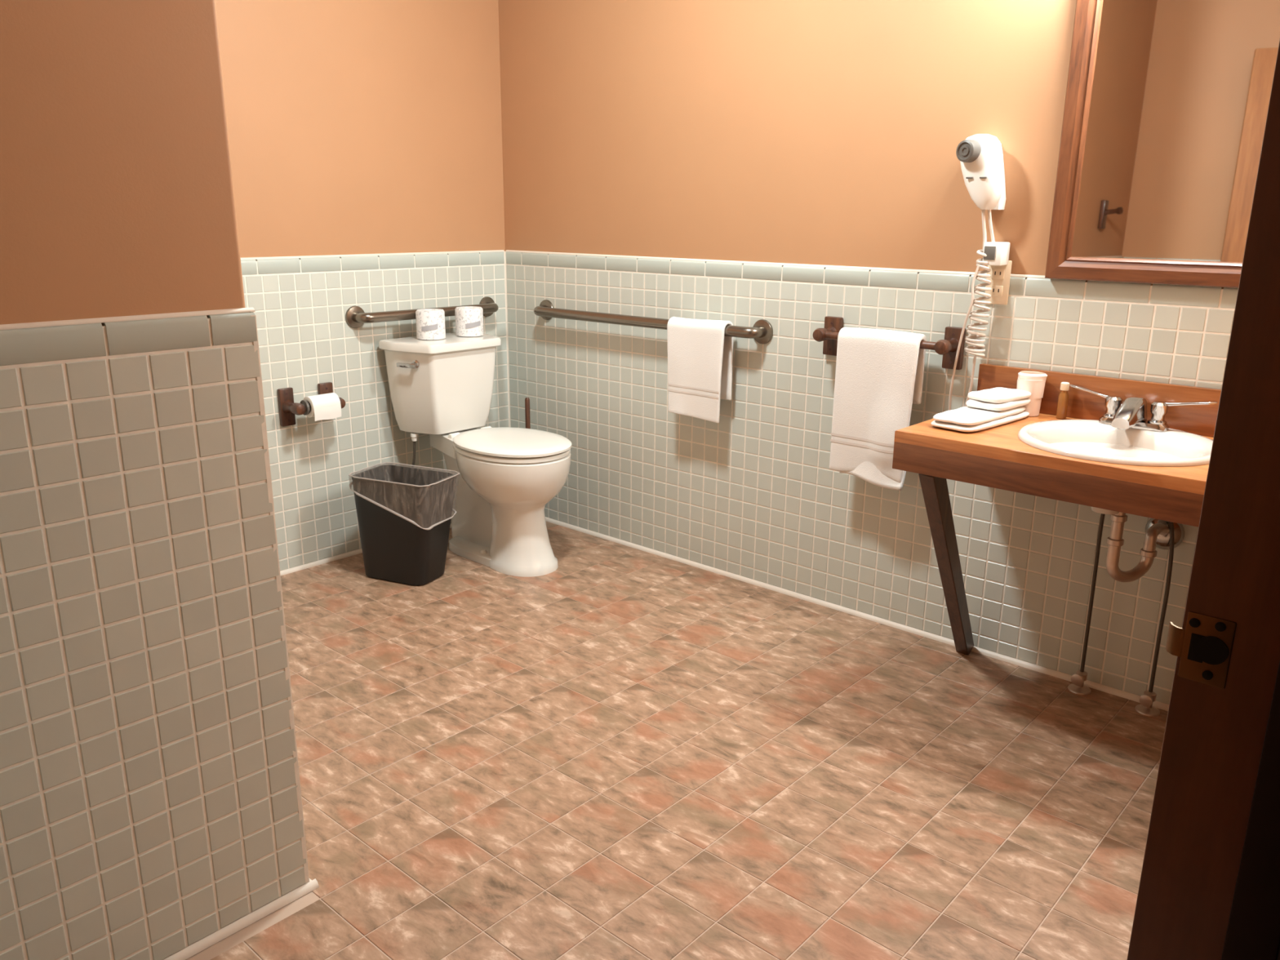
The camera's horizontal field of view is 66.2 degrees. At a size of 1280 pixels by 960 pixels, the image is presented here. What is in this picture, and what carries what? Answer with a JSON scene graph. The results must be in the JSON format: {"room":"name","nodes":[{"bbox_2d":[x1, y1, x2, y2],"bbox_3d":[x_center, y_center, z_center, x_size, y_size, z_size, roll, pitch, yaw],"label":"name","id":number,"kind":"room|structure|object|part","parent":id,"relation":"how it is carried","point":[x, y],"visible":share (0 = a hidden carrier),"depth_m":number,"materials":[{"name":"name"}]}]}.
{"room":"hotel bathroom","nodes":[
{"label":"hotel bathroom","id":0,"kind":"room"},
{"bbox_2d":[0,0,309,959],"bbox_3d":[-1.017,-0.293,1.234,0.120,2.420,1.041,14,20,40],"label":"wall","id":1,"kind":"structure","parent":0,"point":[148,802],"depth_m":1.50,"materials":[{"name":"grey tile"}]},
{"bbox_2d":[164,878,319,959],"bbox_3d":[-0.940,0.868,1.550,0.011,0.014,0.953,14,20,40],"label":"baseboard","id":2,"kind":"structure","parent":1,"relation":"attached to","point":[203,944],"depth_m":1.78,"materials":[{"name":"white tile"}]},
{"bbox_2d":[249,311,309,884],"bbox_3d":[-1.257,-0.519,2.051,1.609,2.420,0.100,14,20,40],"label":"wall","id":3,"kind":"structure","parent":0,"point":[255,343],"depth_m":1.72,"materials":[{"name":"grey tile"}]},
{"bbox_2d":[215,0,511,570],"bbox_3d":[-1.222,-0.868,3.328,0.136,2.420,2.119,14,20,40],"label":"wall","id":4,"kind":"structure","parent":0,"point":[365,136],"depth_m":3.50,"materials":[{"name":"orange paint"}]},
{"bbox_2d":[277,382,345,426],"bbox_3d":[-1.135,-0.259,3.419,0.110,0.131,0.205,14,20,40],"label":"toilet paper holder","id":5,"kind":"object","parent":4,"relation":"attached to","point":[288,408],"visible":0.77,"depth_m":3.38,"materials":[{"name":"brown wood"}]},
{"bbox_3d":[-1.181,-0.246,3.358,0.094,0.048,0.048,14,20,40],"label":"post","id":6,"kind":"part","parent":5,"relation":"part of","materials":[{"name":"brown wood"}]},
{"bbox_2d":[302,392,341,421],"bbox_3d":[-1.105,-0.256,3.410,0.075,0.083,0.105,14,20,40],"label":"toilet roll","id":7,"kind":"object","parent":5,"relation":"on","point":[326,406],"visible":0.92,"depth_m":3.38,"materials":[{"name":"white paper"}]},
{"bbox_3d":[-1.078,-0.275,3.468,0.094,0.048,0.048,14,20,40],"label":"post","id":8,"kind":"part","parent":5,"relation":"part of","materials":[{"name":"brown wood"}]},
{"bbox_2d":[280,523,451,575],"bbox_3d":[-1.192,0.307,3.591,0.011,0.014,1.887,14,20,40],"label":"baseboard","id":9,"kind":"structure","parent":4,"relation":"attached to","point":[286,571],"depth_m":3.61,"materials":[{"name":"white tile"}]},
{"bbox_2d":[345,296,497,328],"bbox_3d":[-0.794,-0.637,3.732,0.080,0.083,0.689,14,20,40],"label":"grab bar","id":10,"kind":"object","parent":4,"relation":"attached to","point":[355,316],"visible":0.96,"depth_m":3.57,"materials":[{"name":"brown metal"}]},
{"bbox_2d":[186,520,1168,959],"bbox_3d":[-0.004,0.849,1.899,4.450,0.120,3.268,14,20,40],"label":"floor","id":11,"kind":"structure","parent":0,"point":[616,752],"depth_m":2.26,"materials":[{"name":"beige tile"}]},
{"bbox_2d":[351,464,457,585],"bbox_3d":[-0.820,0.162,3.463,0.331,0.368,0.206,7,17,23],"label":"trash can","id":12,"kind":"object","parent":11,"relation":"on","point":[394,548],"visible":0.98,"depth_m":3.39,"materials":[{"name":"black plastic"}]},
{"bbox_2d":[348,462,459,529],"bbox_3d":[-0.823,0.076,3.438,0.349,0.205,0.225,7,17,24],"label":"liner","id":13,"kind":"object","parent":12,"relation":"in","point":[396,492],"visible":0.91,"depth_m":3.36,"materials":[{"name":"beige"}]},
{"bbox_2d":[378,332,571,577],"bbox_3d":[-0.562,-0.106,3.635,0.743,0.798,0.431,14,20,40],"label":"toilet","id":14,"kind":"object","parent":11,"relation":"on","point":[442,389],"visible":0.91,"depth_m":3.56,"materials":[{"name":"beige ceramic"}]},
{"bbox_3d":[-0.837,-0.418,3.543,0.083,0.030,0.029,7,17,23],"label":"flush lever","id":15,"kind":"part","parent":14,"relation":"part of","materials":[{"name":"silver metal"}]},
{"bbox_2d":[415,308,445,340],"bbox_3d":[-0.773,-0.575,3.628,0.104,0.107,0.105,14,20,40],"label":"toilet roll","id":16,"kind":"object","parent":14,"relation":"on","point":[430,322],"visible":1,"depth_m":3.59,"materials":[{"name":"grey paper"}]},
{"bbox_3d":[-0.730,-0.350,3.725,0.232,0.314,0.403,14,20,40],"label":"tank","id":17,"kind":"part","parent":14,"relation":"part of","materials":[{"name":"beige ceramic"}]},
{"bbox_3d":[-0.727,-0.515,3.678,0.260,0.034,0.431,14,20,40],"label":"tank lid","id":18,"kind":"part","parent":14,"relation":"part of","materials":[{"name":"beige ceramic"}]},
{"bbox_2d":[454,306,483,337],"bbox_3d":[-0.648,-0.602,3.730,0.105,0.107,0.104,6,16,21],"label":"toilet roll","id":19,"kind":"object","parent":14,"relation":"on","point":[468,319],"visible":1,"depth_m":3.69,"materials":[{"name":"grey paper"}]},
{"bbox_3d":[-0.464,-0.118,3.540,0.470,0.016,0.360,14,20,40],"label":"seat","id":20,"kind":"part","parent":14,"relation":"part of","materials":[{"name":"beige plastic"}]},
{"bbox_3d":[-0.459,-0.141,3.529,0.466,0.024,0.366,14,20,40],"label":"seat lid","id":21,"kind":"part","parent":14,"relation":"part of","materials":[{"name":"beige plastic"}]},
{"bbox_2d":[524,397,530,428],"bbox_3d":[-0.457,-0.076,4.031,0.116,0.532,0.116,14,20,40],"label":"plunger","id":22,"kind":"object","parent":11,"relation":"on","point":[527,420],"visible":0.1,"depth_m":3.97,"materials":[{"name":"brown wood"}]},
{"bbox_2d":[892,363,1221,655],"bbox_3d":[1.147,0.221,2.384,0.953,0.860,0.492,14,20,40],"label":"countertop","id":23,"kind":"structure","parent":11,"relation":"on","point":[994,457],"depth_m":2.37,"materials":[{"name":"orange laminate"}]},
{"bbox_2d":[930,405,1029,431],"bbox_3d":[0.882,-0.167,2.533,0.332,0.035,0.125,-14,21,-42],"label":"folded hand towel","id":24,"kind":"object","parent":23,"relation":"on","point":[965,419],"visible":0.85,"depth_m":2.46,"materials":[{"name":"white fabric"}]},
{"bbox_2d":[965,386,1031,411],"bbox_3d":[0.939,-0.213,2.571,0.177,0.040,0.106,-13,20,-40],"label":"folded washcloth","id":25,"kind":"object","parent":24,"relation":"on","point":[999,398],"visible":1,"depth_m":2.53,"materials":[{"name":"white fabric"}]},
{"bbox_2d":[1016,370,1047,417],"bbox_3d":[1.040,-0.230,2.619,0.076,0.114,0.068,14,20,40],"label":"cup","id":26,"kind":"object","parent":23,"relation":"on","point":[1033,382],"visible":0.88,"depth_m":2.59,"materials":[{"name":"beige plastic"}]},
{"bbox_2d":[1056,382,1069,419],"bbox_3d":[1.110,-0.208,2.577,0.025,0.096,0.025,14,20,40],"label":"shampoo bottle","id":27,"kind":"object","parent":23,"relation":"on","point":[1063,399],"visible":1,"depth_m":2.57,"materials":[{"name":"brown plastic"}]},
{"bbox_2d":[1017,419,1213,514],"bbox_3d":[1.126,-0.016,2.333,0.444,0.174,0.444,14,20,40],"label":"sink","id":28,"kind":"object","parent":23,"relation":"in","point":[1085,439],"visible":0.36,"depth_m":2.37,"materials":[{"name":"beige ceramic"}]},
{"bbox_2d":[1106,511,1184,582],"bbox_3d":[1.246,0.143,2.419,0.290,0.193,0.092,-14,21,-43],"label":"trap","id":29,"kind":"object","parent":28,"relation":"attached to","point":[1157,531],"visible":0.98,"depth_m":2.38,"materials":[{"name":"gold metal"}]},
{"bbox_3d":[1.292,0.131,2.448,0.027,0.061,0.183,13,19,37],"label":"trap arm","id":30,"kind":"part","parent":29,"relation":"part of","materials":[{"name":"gold metal"}]},
{"bbox_2d":[1069,383,1217,431],"bbox_3d":[1.205,-0.167,2.410,0.344,0.082,0.147,14,20,40],"label":"faucet","id":31,"kind":"object","parent":23,"relation":"on","point":[1131,412],"visible":1,"depth_m":2.39,"materials":[{"name":"silver metal"}]},
{"bbox_3d":[1.155,-0.224,2.510,0.026,0.026,0.120,-10,19,-34],"label":"lever blade","id":32,"kind":"part","parent":31,"relation":"part of","materials":[{"name":"silver metal"}]},
{"bbox_3d":[1.200,-0.165,2.405,0.060,0.066,0.132,14,20,40],"label":"spout","id":33,"kind":"part","parent":31,"relation":"part of","materials":[{"name":"silver metal"}]},
{"bbox_3d":[1.229,-0.142,2.445,0.160,0.016,0.048,14,20,40],"label":"plate","id":34,"kind":"part","parent":31,"relation":"part of","materials":[{"name":"silver metal"}]},
{"bbox_3d":[1.318,-0.182,2.362,0.120,0.026,0.026,11,18,33],"label":"lever blade","id":35,"kind":"part","parent":31,"relation":"part of","materials":[{"name":"silver metal"}]},
{"bbox_2d":[1067,513,1105,694],"bbox_3d":[1.192,0.298,2.599,0.066,0.592,0.123,14,20,40],"label":"supplies","id":36,"kind":"object","parent":11,"relation":"on","point":[1078,678],"visible":0.83,"depth_m":2.65,"materials":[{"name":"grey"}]},
{"bbox_2d":[1134,521,1174,716],"bbox_3d":[1.327,0.321,2.501,0.092,0.602,0.060,-11,19,-35],"label":"supplies","id":37,"kind":"object","parent":11,"relation":"on","point":[1146,708],"visible":0.84,"depth_m":2.54,"materials":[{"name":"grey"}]},
{"bbox_2d":[497,0,1238,704],"bbox_3d":[0.645,-0.768,3.018,3.109,2.420,0.130,14,20,40],"label":"wall","id":38,"kind":"structure","parent":0,"point":[791,165],"depth_m":3.09,"materials":[{"name":"grey tile"}]},
{"bbox_2d":[533,299,773,343],"bbox_3d":[-0.008,-0.574,3.533,1.120,0.083,0.080,14,20,40],"label":"grab bar","id":39,"kind":"object","parent":38,"relation":"attached to","point":[762,331],"visible":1,"depth_m":3.50,"materials":[{"name":"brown metal"}]},
{"bbox_2d":[666,316,733,422],"bbox_3d":[0.200,-0.381,3.358,0.242,0.342,0.070,14,20,40],"label":"hand towel","id":40,"kind":"object","parent":39,"relation":"hanging from","point":[700,357],"visible":0.99,"depth_m":3.33,"materials":[{"name":"white fabric"}]},
{"bbox_2d":[545,516,1168,711],"bbox_3d":[0.549,0.395,3.320,2.983,0.014,0.011,14,20,40],"label":"baseboard","id":41,"kind":"structure","parent":38,"relation":"attached to","point":[1104,688],"depth_m":3.16,"materials":[{"name":"white tile"}]},
{"bbox_2d":[813,315,965,369],"bbox_3d":[0.717,-0.402,2.887,0.450,0.118,0.104,14,20,40],"label":"towel bar","id":42,"kind":"object","parent":38,"relation":"attached to","point":[948,347],"visible":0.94,"depth_m":2.79,"materials":[{"name":"brown wood"}]},
{"bbox_3d":[0.563,-0.446,3.004,0.042,0.042,0.084,14,20,40],"label":"post","id":43,"kind":"part","parent":42,"relation":"part of","materials":[{"name":"brown wood"}]},
{"bbox_2d":[829,327,926,490],"bbox_3d":[0.697,-0.214,2.912,0.262,0.463,0.080,14,20,40],"label":"bath towel","id":44,"kind":"object","parent":42,"relation":"hanging from","point":[879,373],"visible":0.98,"depth_m":2.88,"materials":[{"name":"white fabric"}]},
{"bbox_3d":[0.857,-0.374,2.751,0.042,0.042,0.084,14,20,40],"label":"post","id":45,"kind":"part","parent":42,"relation":"part of","materials":[{"name":"brown wood"}]},
{"bbox_2d":[948,133,1010,410],"bbox_3d":[0.906,-0.528,2.669,0.137,0.780,0.134,14,20,40],"label":"hair dryer","id":46,"kind":"object","parent":38,"relation":"attached to","point":[980,156],"visible":0.91,"depth_m":2.60,"materials":[{"name":"white plastic"}]},
{"bbox_3d":[0.902,-0.371,2.725,0.064,0.448,0.050,14,20,40],"label":"loose cord","id":47,"kind":"part","parent":46,"relation":"part of","materials":[{"name":"beige plastic"}]},
{"bbox_3d":[0.926,-0.481,2.676,0.065,0.289,0.053,14,20,40],"label":"coiled cord","id":48,"kind":"part","parent":46,"relation":"part of","materials":[{"name":"beige plastic"}]},
{"bbox_3d":[0.931,-0.672,2.625,0.046,0.116,0.013,5,16,16],"label":"straight cord","id":49,"kind":"part","parent":46,"relation":"part of","materials":[{"name":"beige plastic"}]},
{"bbox_2d":[984,260,1012,305],"bbox_3d":[0.974,-0.538,2.676,0.066,0.118,0.010,14,20,40],"label":"outlet","id":50,"kind":"object","parent":38,"relation":"attached to","point":[1000,277],"visible":0.84,"depth_m":2.67,"materials":[{"name":"beige plastic"}]},
{"bbox_2d":[990,284,1003,297],"bbox_3d":[0.973,-0.516,2.680,0.034,0.029,0.004,14,20,40],"label":"receptacle","id":51,"kind":"object","parent":50,"relation":"attached to","point":[997,291],"depth_m":2.68,"materials":[{"name":"beige plastic"}]},
{"bbox_2d":[991,267,1004,279],"bbox_3d":[0.973,-0.560,2.668,0.034,0.029,0.004,14,20,40],"label":"receptacle","id":52,"kind":"object","parent":50,"relation":"attached to","point":[997,273],"depth_m":2.67,"materials":[{"name":"beige plastic"}]},
{"bbox_2d":[977,363,1221,436],"bbox_3d":[1.307,-0.184,2.455,0.952,0.115,0.021,14,20,40],"label":"backsplash","id":53,"kind":"structure","parent":38,"relation":"attached to","point":[1199,420],"depth_m":2.52,"materials":[{"name":"laminate"}]},
{"bbox_2d":[1044,0,1279,287],"bbox_3d":[1.354,-0.830,2.231,0.764,0.765,0.034,14,20,40],"label":"mirror","id":54,"kind":"object","parent":38,"relation":"attached to","point":[1166,102],"visible":1,"depth_m":2.34,"materials":[{"name":"brown wood"}]},
{"bbox_3d":[1.091,-0.894,2.458,0.057,0.765,0.034,14,20,40],"label":"frame rail","id":55,"kind":"part","parent":54,"relation":"part of","materials":[{"name":"wood"}]},
{"bbox_3d":[1.352,-0.488,2.324,0.764,0.057,0.034,14,20,40],"label":"frame rail","id":56,"kind":"part","parent":54,"relation":"part of","materials":[{"name":"wood"}]},
{"bbox_3d":[0.155,-0.036,0.328,0.098,2.420,1.021,14,20,40],"label":"wall","id":57,"kind":"structure","parent":0,"visible":0},
{"bbox_2d":[1126,39,1279,959],"bbox_3d":[0.174,0.123,0.396,0.143,2.078,1.055,14,20,40],"label":"door","id":58,"kind":"structure","parent":57,"relation":"attached to","point":[1209,886],"depth_m":0.77,"materials":[{"name":"red wood"}]},
{"bbox_3d":[0.445,0.133,0.785,0.009,0.057,0.048,-12,20,-38],"label":"strike plate","id":59,"kind":"part","parent":58,"relation":"part of","materials":[{"name":"gold metal"}]}
]}

